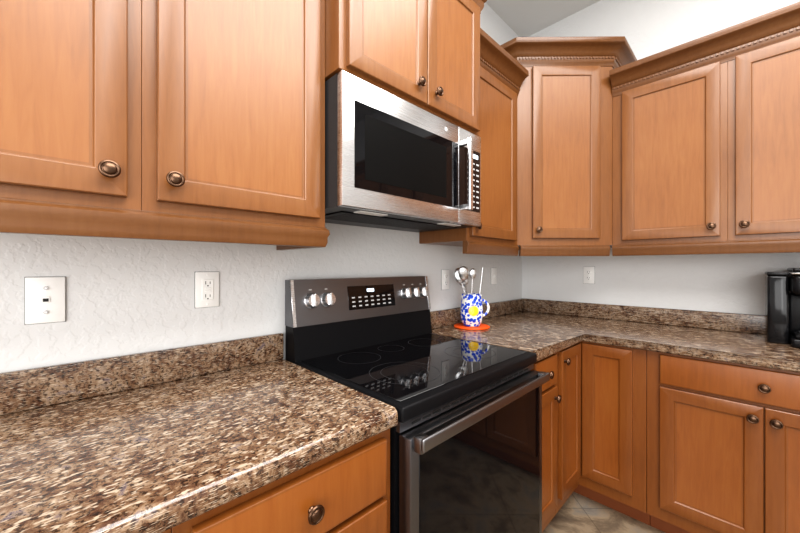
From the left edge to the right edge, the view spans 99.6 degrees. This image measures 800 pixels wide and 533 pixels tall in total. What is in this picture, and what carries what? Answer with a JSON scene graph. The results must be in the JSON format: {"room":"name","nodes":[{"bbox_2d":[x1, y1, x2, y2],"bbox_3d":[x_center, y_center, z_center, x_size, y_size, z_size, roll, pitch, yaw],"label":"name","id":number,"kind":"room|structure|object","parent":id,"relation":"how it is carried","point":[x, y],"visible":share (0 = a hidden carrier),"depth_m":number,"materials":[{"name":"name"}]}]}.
{"room":"kitchen","nodes":[
{"label":"kitchen","id":0,"kind":"room"},
{"bbox_2d":[0,2,523,372],"bbox_3d":[-0.867,-0.263,0.958,5.240,3.050,0.120,0,0,-44],"label":"wall","id":1,"kind":"structure","parent":0,"point":[128,296],"depth_m":1.05,"materials":[{"name":"white paint"}]},
{"bbox_2d":[24,276,65,324],"bbox_3d":[-0.887,0.084,0.846,0.072,0.117,0.010,0,0,-44],"label":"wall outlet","id":2,"kind":"object","parent":1,"relation":"attached to","point":[44,299],"visible":1,"depth_m":0.84,"materials":[{"name":"grey plastic"}]},
{"bbox_2d":[0,0,329,249],"bbox_3d":[-0.645,-0.584,0.828,0.936,1.045,0.370,0,0,-44],"label":"upper cabinet","id":3,"kind":"object","parent":1,"relation":"attached to","point":[189,120],"visible":1,"depth_m":0.76,"materials":[{"name":"brown wood"}]},
{"bbox_2d":[195,271,218,307],"bbox_3d":[-0.627,0.075,1.100,0.072,0.117,0.010,0,0,-44],"label":"wall outlet","id":4,"kind":"object","parent":1,"relation":"attached to","point":[206,288],"visible":1,"depth_m":1.10,"materials":[{"name":"grey plastic"}]},
{"bbox_2d":[325,0,486,136],"bbox_3d":[-0.016,-0.941,1.390,0.904,0.690,0.445,0,0,-44],"label":"upper cabinet","id":5,"kind":"object","parent":1,"relation":"attached to","point":[423,54],"visible":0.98,"depth_m":1.23,"materials":[{"name":"brown wood"}]},
{"bbox_2d":[325,70,480,231],"bbox_3d":[-0.019,-0.383,1.393,0.758,0.410,0.437,0,0,-44],"label":"over-the-range microwave","id":6,"kind":"object","parent":5,"relation":"attached to","point":[393,162],"visible":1,"depth_m":1.18,"materials":[{"name":"grey metal"}]},
{"bbox_2d":[441,270,448,289],"bbox_3d":[0.268,0.077,1.975,0.072,0.117,0.009,0,0,-44],"label":"wall outlet","id":7,"kind":"object","parent":1,"relation":"attached to","point":[444,279],"visible":1,"depth_m":1.97,"materials":[{"name":"grey plastic"}]},
{"bbox_2d":[419,28,528,255],"bbox_3d":[0.416,-0.584,1.865,0.512,1.045,0.370,0,0,-44],"label":"upper cabinet","id":8,"kind":"object","parent":1,"relation":"attached to","point":[504,74],"visible":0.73,"depth_m":1.77,"materials":[{"name":"brown wood"}]},
{"bbox_2d":[491,268,496,284],"bbox_3d":[0.659,0.067,2.354,0.072,0.117,0.015,0,0,-44],"label":"light switch","id":9,"kind":"object","parent":1,"relation":"attached to","point":[493,276],"visible":1,"depth_m":2.35,"materials":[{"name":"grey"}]},
{"bbox_2d":[500,36,636,255],"bbox_3d":[0.957,-0.673,2.123,0.757,1.225,0.757,0,0,-44],"label":"upper cabinet","id":10,"kind":"object","parent":1,"relation":"attached to","point":[565,153],"visible":0.62,"depth_m":1.95,"materials":[{"name":"brown wood"}]},
{"bbox_2d":[486,0,599,36],"bbox_3d":[0.538,-1.818,-0.479,5.240,0.060,4.140,0,0,-44],"label":"ceiling","id":11,"kind":"structure","parent":0,"point":[523,18],"depth_m":2.37,"materials":[{"name":"white paint"}]},
{"bbox_2d":[542,491,664,532],"bbox_3d":[0.538,1.292,-0.479,5.240,0.060,4.140,0,0,-44],"label":"floor","id":12,"kind":"structure","parent":0,"point":[577,513],"depth_m":1.68,"materials":[{"name":"tile"}]},
{"bbox_2d":[162,520,189,532],"bbox_3d":[-0.725,0.827,0.571,0.463,0.872,0.626,0,0,-44],"label":"base cabinet","id":13,"kind":"object","parent":12,"relation":"on","point":[184,527],"depth_m":0.53,"materials":[{"name":"brown wood"}]},
{"bbox_2d":[190,429,389,532],"bbox_3d":[-0.395,0.827,0.894,0.460,0.872,0.626,0,0,-44],"label":"base cabinet","id":14,"kind":"object","parent":12,"relation":"on","point":[346,490],"depth_m":0.69,"materials":[{"name":"brown wood"}]},
{"bbox_2d":[0,333,397,532],"bbox_3d":[-0.789,0.320,0.502,1.573,0.140,0.634,0,0,-44],"label":"countertop","id":15,"kind":"structure","parent":14,"relation":"on","point":[159,441],"depth_m":0.71,"materials":[{"name":"stone"}]},
{"bbox_2d":[285,276,549,532],"bbox_3d":[0.080,0.656,1.292,0.763,1.212,0.687,0,0,-44],"label":"range","id":16,"kind":"object","parent":12,"relation":"on","point":[466,444],"visible":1,"depth_m":1.15,"materials":[{"name":"black metal"}]},
{"bbox_2d":[532,354,560,531],"bbox_3d":[0.432,0.827,1.683,0.277,0.871,0.652,0,0,-44],"label":"base cabinet","id":17,"kind":"object","parent":12,"relation":"on","point":[550,399],"visible":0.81,"depth_m":1.50,"materials":[{"name":"brown wood"}]},
{"bbox_2d":[555,341,649,524],"bbox_3d":[0.949,0.827,2.014,0.922,0.871,0.902,0,0,-44],"label":"base cabinet","id":18,"kind":"object","parent":12,"relation":"on","point":[602,429],"visible":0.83,"depth_m":1.67,"materials":[{"name":"brown wood"}]},
{"bbox_2d":[647,350,799,532],"bbox_3d":[1.625,0.827,1.534,0.626,0.872,0.725,0,0,-44],"label":"base cabinet","id":19,"kind":"object","parent":12,"relation":"on","point":[723,447],"visible":1,"depth_m":1.38,"materials":[{"name":"brown wood"}]},
{"bbox_2d":[430,298,799,372],"bbox_3d":[1.581,0.320,1.168,1.200,0.140,2.997,0,0,-44],"label":"countertop","id":20,"kind":"structure","parent":19,"relation":"on","point":[542,329],"depth_m":1.78,"materials":[{"name":"stone"}]},
{"bbox_2d":[454,323,489,329],"bbox_3d":[0.410,0.342,1.934,0.202,0.008,0.202,0,0,-44],"label":"trivet","id":21,"kind":"object","parent":20,"relation":"on","point":[480,327],"visible":0.71,"depth_m":1.88,"materials":[{"name":"orange"}]},
{"bbox_2d":[453,266,489,326],"bbox_3d":[0.403,0.167,1.931,0.165,0.339,0.156,0,0,-44],"label":"utensil holder","id":22,"kind":"object","parent":21,"relation":"on","point":[471,313],"visible":1,"depth_m":1.89,"materials":[{"name":"ceramic"}]},
{"bbox_2d":[765,268,799,347],"bbox_3d":[1.823,0.176,1.500,0.319,0.340,0.270,0,0,-44],"label":"coffee maker","id":23,"kind":"object","parent":20,"relation":"on","point":[782,314],"visible":1,"depth_m":1.52,"materials":[{"name":"black plastic"}]},
{"bbox_2d":[524,0,799,314],"bbox_3d":[2.369,-0.263,1.310,0.120,3.050,3.840,0,0,-44],"label":"wall","id":24,"kind":"structure","parent":0,"point":[726,283],"depth_m":2.04,"materials":[{"name":"white paint"}]},
{"bbox_2d":[583,267,594,283],"bbox_3d":[1.294,0.059,2.316,0.009,0.117,0.072,0,0,-44],"label":"wall outlet","id":25,"kind":"object","parent":24,"relation":"attached to","point":[588,275],"visible":1,"depth_m":2.31,"materials":[{"name":"grey plastic"}]},
{"bbox_2d":[609,1,799,255],"bbox_3d":[2.119,-0.584,1.211,0.370,1.045,2.307,0,0,-44],"label":"upper cabinet","id":26,"kind":"object","parent":24,"relation":"attached to","point":[706,144],"visible":1,"depth_m":1.63,"materials":[{"name":"brown wood"}]}
]}

